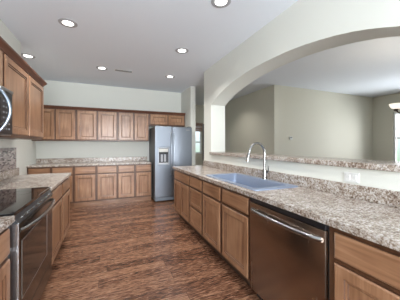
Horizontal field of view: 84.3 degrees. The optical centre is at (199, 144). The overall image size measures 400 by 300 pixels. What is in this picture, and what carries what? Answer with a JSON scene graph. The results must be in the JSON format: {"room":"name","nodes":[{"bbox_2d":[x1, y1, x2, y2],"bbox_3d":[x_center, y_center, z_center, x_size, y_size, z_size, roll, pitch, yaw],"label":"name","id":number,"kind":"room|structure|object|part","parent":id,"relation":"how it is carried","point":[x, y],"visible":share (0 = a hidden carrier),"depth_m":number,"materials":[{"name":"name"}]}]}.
{"room":"kitchen","nodes":[
{"label":"kitchen","id":0,"kind":"room"},
{"bbox_2d":[0,19,20,174],"bbox_3d":[-1.508,-0.060,0.059,0.463,2.765,6.470,0,0,-23],"label":"wall","id":1,"kind":"structure","parent":0,"point":[6,34],"depth_m":2.85,"materials":[{"name":"white paint"}]},
{"bbox_2d":[0,50,2,85],"bbox_3d":[-1.620,-0.625,1.369,0.337,0.345,0.893,0,0,-23],"label":"upper cabinet","id":2,"kind":"object","parent":1,"relation":"attached to","point":[1,52],"visible":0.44,"depth_m":1.80,"materials":[{"name":"brown wood"}]},
{"bbox_2d":[0,85,12,135],"bbox_3d":[-1.550,-0.261,1.395,0.484,0.375,0.888,0,0,-23],"label":"microwave","id":3,"kind":"object","parent":2,"relation":"attached to","point":[6,94],"visible":1,"depth_m":1.68,"materials":[{"name":"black metal"}]},
{"bbox_2d":[0,148,15,171],"bbox_3d":[-2.001,0.173,1.857,0.008,0.273,2.367,0,0,-23],"label":"backsplash","id":4,"kind":"structure","parent":1,"relation":"attached to","point":[7,155],"depth_m":2.69,"materials":[{"name":"stone"}]},
{"bbox_2d":[0,168,18,180],"bbox_3d":[-2.244,0.359,2.454,0.020,0.097,1.222,0,0,-23],"label":"backsplash","id":5,"kind":"structure","parent":1,"relation":"attached to","point":[10,173],"depth_m":2.72,"materials":[{"name":"beige stone"}]},
{"bbox_2d":[0,53,43,139],"bbox_3d":[-2.034,-0.433,2.362,0.337,0.730,1.255,0,0,-23],"label":"upper cabinet","id":6,"kind":"object","parent":1,"relation":"attached to","point":[28,95],"visible":0.85,"depth_m":2.33,"materials":[{"name":"brown wood"}]},
{"bbox_3d":[-1.772,-0.435,2.143,0.022,0.675,0.600,0,0,-23],"label":"door","id":7,"kind":"part","parent":6,"relation":"part of","materials":[{"name":"brown wood"}]},
{"bbox_2d":[0,36,46,86],"bbox_3d":[-1.859,-0.817,1.976,0.363,0.062,2.198,0,0,-23],"label":"crown molding","id":8,"kind":"structure","parent":6,"relation":"attached to","point":[5,47],"depth_m":2.14,"materials":[{"name":"brown wood"}]},
{"bbox_3d":[-2.011,-0.435,2.715,0.022,0.675,0.580,0,0,-23],"label":"door","id":9,"kind":"part","parent":6,"relation":"part of","materials":[{"name":"brown wood"}]},
{"bbox_2d":[21,140,35,174],"bbox_3d":[-3.286,-0.060,3.909,0.143,2.765,2.005,0,0,-23],"label":"wall","id":10,"kind":"structure","parent":0,"point":[28,147],"depth_m":4.34,"materials":[{"name":"white paint"}]},
{"bbox_2d":[36,80,180,160],"bbox_3d":[-2.159,-0.060,5.543,3.480,2.765,0.145,0,0,-23],"label":"wall","id":11,"kind":"structure","parent":0,"point":[57,93],"depth_m":5.38,"materials":[{"name":"white paint"}]},
{"bbox_2d":[31,108,75,140],"bbox_3d":[-3.158,-0.433,4.853,0.815,0.699,0.342,0,0,-23],"label":"upper cabinet","id":12,"kind":"object","parent":11,"relation":"attached to","point":[59,124],"visible":0.78,"depth_m":4.74,"materials":[{"name":"brown wood"}]},
{"bbox_3d":[-3.265,-0.436,4.635,0.360,0.644,0.022,0,0,-23],"label":"door","id":13,"kind":"part","parent":12,"relation":"part of","materials":[{"name":"brown wood"}]},
{"bbox_3d":[-2.909,-0.436,4.783,0.362,0.644,0.022,0,0,-23],"label":"door","id":14,"kind":"part","parent":12,"relation":"part of","materials":[{"name":"brown wood"}]},
{"bbox_2d":[44,105,184,115],"bbox_3d":[-1.938,-0.802,5.201,3.335,0.062,0.098,0,0,-23],"label":"crown molding","id":15,"kind":"structure","parent":12,"relation":"attached to","point":[45,106],"depth_m":5.12,"materials":[{"name":"brown wood"}]},
{"bbox_2d":[36,157,146,162],"bbox_3d":[-2.490,0.357,5.316,2.405,0.102,0.020,0,0,-23],"label":"backsplash","id":16,"kind":"structure","parent":11,"relation":"attached to","point":[99,159],"depth_m":5.25,"materials":[{"name":"beige stone"}]},
{"bbox_2d":[76,110,117,140],"bbox_3d":[-2.387,-0.433,5.174,0.855,0.699,0.342,0,0,-23],"label":"upper cabinet","id":17,"kind":"object","parent":11,"relation":"attached to","point":[90,125],"visible":1,"depth_m":5.01,"materials":[{"name":"brown wood"}]},
{"bbox_3d":[-2.526,-0.436,4.943,0.385,0.644,0.022,0,0,-23],"label":"door","id":18,"kind":"part","parent":17,"relation":"part of","materials":[{"name":"brown wood"}]},
{"bbox_3d":[-2.136,-0.436,5.105,0.395,0.644,0.022,0,0,-23],"label":"door","id":19,"kind":"part","parent":17,"relation":"part of","materials":[{"name":"brown wood"}]},
{"bbox_2d":[118,112,148,141],"bbox_3d":[-1.658,-0.433,5.478,0.725,0.699,0.342,0,0,-23],"label":"upper cabinet","id":20,"kind":"object","parent":11,"relation":"attached to","point":[133,127],"visible":0.96,"depth_m":5.33,"materials":[{"name":"brown wood"}]},
{"bbox_3d":[-1.763,-0.436,5.261,0.325,0.644,0.022,0,0,-23],"label":"door","id":21,"kind":"part","parent":20,"relation":"part of","materials":[{"name":"brown wood"}]},
{"bbox_3d":[-1.431,-0.436,5.399,0.327,0.644,0.022,0,0,-23],"label":"door","id":22,"kind":"part","parent":20,"relation":"part of","materials":[{"name":"brown wood"}]},
{"bbox_2d":[149,114,184,126],"bbox_3d":[-0.890,-0.630,5.798,0.940,0.305,0.342,0,0,-23],"label":"upper cabinet","id":23,"kind":"object","parent":11,"relation":"attached to","point":[154,119],"visible":0.87,"depth_m":5.65,"materials":[{"name":"brown wood"}]},
{"bbox_3d":[-1.031,-0.633,5.566,0.430,0.250,0.022,0,0,-23],"label":"door","id":24,"kind":"part","parent":23,"relation":"part of","materials":[{"name":"brown wood"}]},
{"bbox_3d":[-0.616,-0.633,5.739,0.430,0.250,0.022,0,0,-23],"label":"door","id":25,"kind":"part","parent":23,"relation":"part of","materials":[{"name":"brown wood"}]},
{"bbox_2d":[40,197,260,299],"bbox_3d":[1.888,1.372,3.658,10.100,0.100,11.100,0,0,-23],"label":"floor","id":26,"kind":"structure","parent":0,"point":[139,250],"depth_m":2.50,"materials":[{"name":"brown wood"}]},
{"bbox_2d":[0,227,9,299],"bbox_3d":[-1.123,0.884,0.569,0.622,0.876,1.275,0,0,-23],"label":"base cabinet","id":27,"kind":"object","parent":26,"relation":"on","point":[5,235],"visible":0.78,"depth_m":1.19,"materials":[{"name":"brown wood"}]},
{"bbox_3d":[-0.968,0.544,0.976,0.022,0.145,0.582,0,0,-23],"label":"drawer","id":28,"kind":"part","parent":27,"relation":"part of","materials":[{"name":"brown wood"}]},
{"bbox_3d":[-0.968,0.914,0.976,0.022,0.545,0.582,0,0,-23],"label":"door","id":29,"kind":"part","parent":27,"relation":"part of","materials":[{"name":"brown wood"}]},
{"bbox_2d":[0,215,14,232],"bbox_3d":[-1.119,0.379,0.563,0.642,0.135,1.300,0,0,-23],"label":"countertop","id":30,"kind":"structure","parent":27,"relation":"on","point":[5,221],"depth_m":1.19,"materials":[{"name":"beige stone"}]},
{"bbox_2d":[0,187,54,299],"bbox_3d":[-1.500,0.777,1.604,0.694,1.090,0.895,0,0,-23],"label":"range","id":31,"kind":"object","parent":26,"relation":"on","point":[30,256],"visible":0.98,"depth_m":1.55,"materials":[{"name":"grey metal"}]},
{"bbox_3d":[-1.089,0.842,1.298,0.046,0.760,0.014,0,0,-23],"label":"trim","id":32,"kind":"part","parent":31,"relation":"part of","materials":[{"name":"silver metal"}]},
{"bbox_2d":[0,187,49,216],"bbox_3d":[-1.541,0.412,1.587,0.605,0.023,0.895,0,0,-23],"label":"cooktop","id":33,"kind":"object","parent":31,"relation":"in","point":[16,202],"depth_m":1.65,"materials":[{"name":"black glass"}]},
{"bbox_3d":[-1.211,0.767,1.635,0.005,0.362,0.602,0,0,-23],"label":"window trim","id":34,"kind":"part","parent":31,"relation":"part of","materials":[{"name":"grey glass"}]},
{"bbox_3d":[-1.261,0.777,1.704,0.038,0.600,0.871,0,0,-23],"label":"oven door","id":35,"kind":"part","parent":31,"relation":"part of","materials":[{"name":"grey metal"}]},
{"bbox_3d":[-1.217,0.517,1.722,0.081,0.026,0.846,0,0,-23],"label":"handle","id":36,"kind":"part","parent":31,"relation":"part of","materials":[{"name":"silver metal"}]},
{"bbox_3d":[-1.262,1.155,1.703,0.034,0.135,0.865,0,0,-23],"label":"storage drawer","id":37,"kind":"part","parent":31,"relation":"part of","materials":[{"name":"grey metal"}]},
{"bbox_2d":[27,166,73,207],"bbox_3d":[-3.114,0.884,4.727,0.800,0.876,0.617,0,0,-23],"label":"base cabinet","id":38,"kind":"object","parent":26,"relation":"on","point":[68,169],"visible":0.23,"depth_m":4.52,"materials":[{"name":"brown wood"}]},
{"bbox_3d":[-3.183,0.544,4.376,0.352,0.145,0.022,0,0,-23],"label":"drawer","id":39,"kind":"part","parent":38,"relation":"part of","materials":[{"name":"brown wood"}]},
{"bbox_3d":[-2.816,0.544,4.529,0.352,0.145,0.022,0,0,-23],"label":"drawer","id":40,"kind":"part","parent":38,"relation":"part of","materials":[{"name":"brown wood"}]},
{"bbox_3d":[-2.816,0.914,4.529,0.352,0.545,0.022,0,0,-23],"label":"door","id":41,"kind":"part","parent":38,"relation":"part of","materials":[{"name":"brown wood"}]},
{"bbox_2d":[27,157,150,167],"bbox_3d":[-2.373,0.376,5.035,2.405,0.140,0.630,0,0,-23],"label":"countertop","id":42,"kind":"structure","parent":38,"relation":"on","point":[49,162],"depth_m":5.08,"materials":[{"name":"beige stone"}]},
{"bbox_2d":[52,177,69,263],"bbox_3d":[-1.956,0.884,2.565,0.622,0.876,1.200,0,0,-23],"label":"base cabinet","id":43,"kind":"object","parent":26,"relation":"on","point":[61,193],"visible":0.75,"depth_m":2.58,"materials":[{"name":"brown wood"}]},
{"bbox_2d":[0,168,70,190],"bbox_3d":[-1.957,0.379,2.574,0.642,0.135,1.222,0,0,-23],"label":"countertop","id":44,"kind":"structure","parent":43,"relation":"on","point":[9,179],"depth_m":2.53,"materials":[{"name":"beige stone"}]},
{"bbox_3d":[-1.567,0.544,2.413,0.022,0.145,0.530,0,0,-23],"label":"drawer","id":45,"kind":"part","parent":43,"relation":"part of","materials":[{"name":"brown wood"}]},
{"bbox_3d":[-1.567,0.914,2.413,0.022,0.545,0.530,0,0,-23],"label":"door","id":46,"kind":"part","parent":43,"relation":"part of","materials":[{"name":"brown wood"}]},
{"bbox_3d":[-1.790,0.544,2.948,0.022,0.145,0.530,0,0,-23],"label":"drawer","id":47,"kind":"part","parent":43,"relation":"part of","materials":[{"name":"brown wood"}]},
{"bbox_3d":[-1.790,0.914,2.948,0.022,0.545,0.530,0,0,-23],"label":"door","id":48,"kind":"part","parent":43,"relation":"part of","materials":[{"name":"brown wood"}]},
{"bbox_2d":[74,165,116,206],"bbox_3d":[-2.351,0.884,5.045,0.853,0.876,0.617,0,0,-23],"label":"base cabinet","id":49,"kind":"object","parent":26,"relation":"on","point":[93,185],"visible":0.95,"depth_m":4.77,"materials":[{"name":"brown wood"}]},
{"bbox_3d":[-2.434,0.544,4.688,0.384,0.145,0.022,0,0,-23],"label":"drawer","id":50,"kind":"part","parent":49,"relation":"part of","materials":[{"name":"brown wood"}]},
{"bbox_3d":[-2.434,0.914,4.688,0.384,0.545,0.022,0,0,-23],"label":"door","id":51,"kind":"part","parent":49,"relation":"part of","materials":[{"name":"brown wood"}]},
{"bbox_3d":[-2.039,0.544,4.853,0.384,0.145,0.022,0,0,-23],"label":"drawer","id":52,"kind":"part","parent":49,"relation":"part of","materials":[{"name":"brown wood"}]},
{"bbox_3d":[-2.039,0.914,4.853,0.384,0.545,0.022,0,0,-23],"label":"door","id":53,"kind":"part","parent":49,"relation":"part of","materials":[{"name":"brown wood"}]},
{"bbox_2d":[117,164,151,202],"bbox_3d":[-1.608,0.884,5.355,0.757,0.876,0.617,0,0,-23],"label":"base cabinet","id":54,"kind":"object","parent":26,"relation":"on","point":[134,181],"visible":0.93,"depth_m":5.08,"materials":[{"name":"brown wood"}]},
{"bbox_3d":[-1.669,0.544,5.007,0.336,0.145,0.022,0,0,-23],"label":"drawer","id":55,"kind":"part","parent":54,"relation":"part of","materials":[{"name":"brown wood"}]},
{"bbox_3d":[-1.669,0.914,5.007,0.336,0.545,0.022,0,0,-23],"label":"door","id":56,"kind":"part","parent":54,"relation":"part of","materials":[{"name":"brown wood"}]},
{"bbox_3d":[-1.318,0.544,5.154,0.336,0.145,0.022,0,0,-23],"label":"drawer","id":57,"kind":"part","parent":54,"relation":"part of","materials":[{"name":"brown wood"}]},
{"bbox_3d":[-1.318,0.914,5.154,0.336,0.545,0.022,0,0,-23],"label":"door","id":58,"kind":"part","parent":54,"relation":"part of","materials":[{"name":"brown wood"}]},
{"bbox_2d":[149,126,191,201],"bbox_3d":[-0.746,0.441,5.513,0.895,1.762,0.850,0,0,-23],"label":"refrigerator","id":59,"kind":"object","parent":26,"relation":"on","point":[169,146],"visible":0.9,"depth_m":5.14,"materials":[{"name":"grey metal"}]},
{"bbox_3d":[-0.850,0.387,5.112,0.396,1.640,0.061,0,0,-23],"label":"freezer door","id":60,"kind":"part","parent":59,"relation":"part of","materials":[{"name":"silver metal"}]},
{"bbox_3d":[-0.839,0.260,5.091,0.270,0.405,0.026,0,0,-23],"label":"dispenser frame","id":61,"kind":"part","parent":59,"relation":"part of","materials":[{"name":"silver metal"}]},
{"bbox_3d":[-0.669,0.202,5.126,0.024,1.009,0.076,0,0,-23],"label":"handle","id":62,"kind":"part","parent":59,"relation":"part of","materials":[{"name":"grey metal"}]},
{"bbox_3d":[-0.608,0.202,5.151,0.024,1.009,0.076,0,0,-23],"label":"handle","id":63,"kind":"part","parent":59,"relation":"part of","materials":[{"name":"grey metal"}]},
{"bbox_3d":[-0.433,0.387,5.286,0.491,1.620,0.061,0,0,-23],"label":"door","id":64,"kind":"part","parent":59,"relation":"part of","materials":[{"name":"silver metal"}]},
{"bbox_2d":[174,170,193,229],"bbox_3d":[-0.044,0.884,3.852,0.617,0.876,0.825,0,0,-23],"label":"base cabinet","id":65,"kind":"object","parent":26,"relation":"on","point":[182,180],"visible":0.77,"depth_m":3.66,"materials":[{"name":"brown wood"}]},
{"bbox_3d":[-0.396,0.914,3.921,0.022,0.545,0.386,0,0,-23],"label":"door","id":66,"kind":"part","parent":65,"relation":"part of","materials":[{"name":"brown wood"}]},
{"bbox_3d":[-0.319,0.544,3.738,0.022,0.145,0.785,0,0,-23],"label":"drawer","id":67,"kind":"part","parent":65,"relation":"part of","materials":[{"name":"brown wood"}]},
{"bbox_3d":[-0.242,0.914,3.554,0.022,0.545,0.386,0,0,-23],"label":"door","id":68,"kind":"part","parent":65,"relation":"part of","materials":[{"name":"brown wood"}]},
{"bbox_2d":[190,175,207,243],"bbox_3d":[0.211,0.884,3.241,0.617,0.876,0.500,0,0,-23],"label":"base cabinet","id":69,"kind":"object","parent":26,"relation":"on","point":[196,184],"visible":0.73,"depth_m":3.07,"materials":[{"name":"brown wood"}]},
{"bbox_3d":[-0.064,1.054,3.126,0.022,0.265,0.450,0,0,-23],"label":"drawer","id":70,"kind":"part","parent":69,"relation":"part of","materials":[{"name":"brown wood"}]},
{"bbox_3d":[-0.064,0.769,3.126,0.022,0.265,0.450,0,0,-23],"label":"drawer","id":71,"kind":"part","parent":69,"relation":"part of","materials":[{"name":"brown wood"}]},
{"bbox_3d":[-0.064,0.544,3.126,0.022,0.145,0.450,0,0,-23],"label":"drawer","id":72,"kind":"part","parent":69,"relation":"part of","materials":[{"name":"brown wood"}]},
{"bbox_2d":[203,180,249,285],"bbox_3d":[0.510,0.884,2.523,0.617,0.876,1.055,0,0,-23],"label":"base cabinet","id":73,"kind":"object","parent":26,"relation":"on","point":[226,212],"visible":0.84,"depth_m":2.27,"materials":[{"name":"brown wood"}]},
{"bbox_3d":[0.134,0.544,2.652,0.022,0.145,0.478,0,0,-23],"label":"drawer","id":74,"kind":"part","parent":73,"relation":"part of","materials":[{"name":"brown wood"}]},
{"bbox_3d":[0.134,0.914,2.652,0.022,0.545,0.478,0,0,-23],"label":"door","id":75,"kind":"part","parent":73,"relation":"part of","materials":[{"name":"brown wood"}]},
{"bbox_3d":[0.337,0.544,2.165,0.022,0.145,0.478,0,0,-23],"label":"drawer","id":76,"kind":"part","parent":73,"relation":"part of","materials":[{"name":"brown wood"}]},
{"bbox_3d":[0.337,0.914,2.165,0.022,0.545,0.478,0,0,-23],"label":"door","id":77,"kind":"part","parent":73,"relation":"part of","materials":[{"name":"brown wood"}]},
{"bbox_2d":[250,197,328,299],"bbox_3d":[0.814,0.886,1.680,0.654,0.872,0.721,0,0,-23],"label":"dishwasher","id":78,"kind":"object","parent":26,"relation":"on","point":[289,251],"visible":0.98,"depth_m":1.51,"materials":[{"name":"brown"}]},
{"bbox_3d":[0.549,0.544,1.559,0.072,0.032,0.675,0,0,-23],"label":"handle","id":79,"kind":"part","parent":78,"relation":"part of","materials":[{"name":"silver metal"}]},
{"bbox_2d":[329,226,399,299],"bbox_3d":[1.226,0.884,0.806,0.617,0.876,1.200,0,0,-23],"label":"base cabinet","id":80,"kind":"object","parent":26,"relation":"on","point":[360,268],"visible":0.77,"depth_m":1.08,"materials":[{"name":"brown wood"}]},
{"bbox_2d":[173,160,399,251],"bbox_3d":[0.620,0.375,2.252,0.631,0.142,4.380,0,0,-23],"label":"countertop","id":81,"kind":"structure","parent":80,"relation":"on","point":[372,214],"depth_m":1.56,"materials":[{"name":"beige stone"}]},
{"bbox_2d":[206,173,297,190],"bbox_3d":[0.513,0.494,2.543,0.515,0.197,1.100,0,0,-23],"label":"sink","id":82,"kind":"object","parent":81,"relation":"in","point":[253,183],"visible":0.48,"depth_m":2.61,"materials":[{"name":"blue metal"}]},
{"bbox_2d":[246,142,268,178],"bbox_3d":[0.653,0.183,2.513,0.281,0.428,0.088,0,0,-23],"label":"faucet","id":83,"kind":"object","parent":81,"relation":"on","point":[255,143],"visible":1,"depth_m":2.55,"materials":[{"name":"silver metal"}]},
{"bbox_3d":[0.649,0.133,2.530,0.248,0.328,0.027,0,0,-23],"label":"spout","id":84,"kind":"part","parent":83,"relation":"part of","materials":[{"name":"silver metal"}]},
{"bbox_3d":[0.844,0.914,0.950,0.022,0.545,0.560,0,0,-23],"label":"door","id":85,"kind":"part","parent":80,"relation":"part of","materials":[{"name":"brown wood"}]},
{"bbox_2d":[181,86,194,165],"bbox_3d":[-0.612,-0.060,6.516,0.125,2.765,2.300,0,0,-23],"label":"wall","id":86,"kind":"structure","parent":0,"point":[187,96],"depth_m":5.47,"materials":[{"name":"white paint"}]},
{"bbox_2d":[195,105,203,165],"bbox_3d":[-0.249,-0.060,7.978,1.920,2.765,0.120,0,0,-23],"label":"wall","id":87,"kind":"structure","parent":0,"point":[199,109],"depth_m":8.02,"materials":[{"name":"beige paint"}]},
{"bbox_2d":[195,132,200,153],"bbox_3d":[-0.374,-0.228,7.926,0.910,1.100,0.048,0,0,-23],"label":"window","id":88,"kind":"structure","parent":87,"relation":"in","point":[200,132],"depth_m":8.06,"materials":[{"name":"white"}]},
{"bbox_2d":[195,123,202,131],"bbox_3d":[-0.345,-0.633,7.830,0.950,0.310,0.060,0,0,-23],"label":"roman shade","id":89,"kind":"object","parent":87,"relation":"attached to","point":[198,126],"visible":0.42,"depth_m":7.93,"materials":[{"name":"beige fabric"}]},
{"bbox_2d":[203,124,203,159],"bbox_3d":[0.173,0.272,8.051,0.145,2.060,0.050,0,0,-23],"label":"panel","id":90,"kind":"object","parent":87,"relation":"attached to","point":[203,124],"visible":0.24,"depth_m":8.01,"materials":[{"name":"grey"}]},
{"bbox_2d":[0,0,399,104],"bbox_3d":[1.888,-1.503,3.658,10.100,0.120,11.100,0,0,-23],"label":"ceiling","id":91,"kind":"structure","parent":0,"point":[142,37],"depth_m":3.21,"materials":[{"name":"white paint"}]},
{"bbox_2d":[21,53,35,58],"bbox_3d":[-2.797,-1.439,3.590,0.200,0.008,0.200,0,0,-23],"label":"recessed light","id":92,"kind":"object","parent":91,"relation":"in","point":[22,54],"visible":0.98,"depth_m":3.59,"materials":[{"name":"grey glass"}]},
{"bbox_2d":[58,18,77,27],"bbox_3d":[-1.564,-1.439,2.618,0.200,0.008,0.200,0,0,-23],"label":"recessed light","id":93,"kind":"object","parent":91,"relation":"in","point":[63,21],"visible":1,"depth_m":2.60,"materials":[{"name":"grey"}]},
{"bbox_2d":[96,66,107,69],"bbox_3d":[-1.842,-1.439,4.152,0.200,0.008,0.200,0,0,-23],"label":"recessed light","id":94,"kind":"object","parent":91,"relation":"in","point":[97,67],"visible":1,"depth_m":4.16,"materials":[{"name":"grey glass"}]},
{"bbox_2d":[114,69,132,72],"bbox_3d":[-1.492,-1.441,4.319,0.340,0.004,0.120,0,0,-23],"label":"ceiling vent","id":95,"kind":"object","parent":91,"relation":"in","point":[119,70],"visible":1,"depth_m":4.31,"materials":[{"name":"white metal"}]},
{"bbox_2d":[175,48,188,52],"bbox_3d":[-0.275,-1.439,3.381,0.200,0.008,0.200,0,0,-23],"label":"recessed light","id":96,"kind":"object","parent":91,"relation":"in","point":[178,50],"visible":1,"depth_m":3.37,"materials":[{"name":"grey glass"}]},
{"bbox_2d":[211,0,230,7],"bbox_3d":[0.212,-1.439,2.226,0.200,0.008,0.200,0,0,-23],"label":"recessed light","id":97,"kind":"object","parent":91,"relation":"in","point":[216,3],"visible":1,"depth_m":2.25,"materials":[{"name":"grey glass"}]},
{"bbox_2d":[389,103,399,113],"bbox_3d":[2.936,-0.900,2.952,0.617,1.065,0.588,0,0,-23],"label":"chandelier","id":98,"kind":"object","parent":91,"relation":"hanging from","point":[395,106],"visible":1,"depth_m":2.98,"materials":[{"name":"white glass"}]},
{"bbox_3d":[2.664,-0.521,3.002,0.154,0.070,0.154,0,0,-23],"label":"lamp shade","id":99,"kind":"part","parent":98,"relation":"part of","materials":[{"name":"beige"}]},
{"bbox_2d":[225,86,270,153],"bbox_3d":[1.197,-0.060,6.848,0.120,2.765,3.080,0,0,-23],"label":"wall","id":100,"kind":"structure","parent":0,"point":[247,117],"depth_m":6.22,"materials":[{"name":"beige paint"}]},
{"bbox_2d":[204,0,399,191],"bbox_3d":[1.486,-0.060,1.380,0.295,2.765,6.604,0,0,-23],"label":"wall","id":101,"kind":"structure","parent":0,"point":[305,28],"depth_m":2.28,"materials":[{"name":"white paint"}]},
{"bbox_2d":[203,160,399,207],"bbox_3d":[0.907,0.356,2.356,0.020,0.104,4.350,0,0,-23],"label":"backsplash","id":102,"kind":"structure","parent":101,"relation":"attached to","point":[371,194],"depth_m":1.89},
{"bbox_2d":[209,152,399,171],"bbox_3d":[0.923,0.154,2.782,0.415,0.045,2.937,0,0,-23],"label":"bar ledge","id":103,"kind":"object","parent":101,"relation":"attached to","point":[391,166],"visible":1,"depth_m":1.94,"materials":[{"name":"beige stone"}]},
{"bbox_2d":[344,172,358,182],"bbox_3d":[1.179,0.254,1.721,0.010,0.075,0.115,0,0,-23],"label":"wall outlet","id":104,"kind":"object","parent":101,"relation":"attached to","point":[348,176],"visible":1,"depth_m":1.72,"materials":[{"name":"white plastic"}]},
{"bbox_2d":[271,85,372,159],"bbox_3d":[3.557,-0.060,6.098,3.900,2.765,0.120,0,0,-23],"label":"wall","id":105,"kind":"structure","parent":0,"point":[319,123],"depth_m":5.88,"materials":[{"name":"beige paint"}]},
{"bbox_2d":[373,93,399,160],"bbox_3d":[6.610,-0.060,3.688,0.120,2.765,6.680,0,0,-23],"label":"wall","id":106,"kind":"structure","parent":0,"point":[383,115],"depth_m":6.46,"materials":[{"name":"beige paint"}]},
{"bbox_2d":[394,112,399,160],"bbox_3d":[5.896,-0.173,5.400,0.048,1.490,1.930,0,0,-23],"label":"window","id":107,"kind":"structure","parent":106,"relation":"in","point":[395,113],"depth_m":6.25,"materials":[{"name":"white"}]}
]}

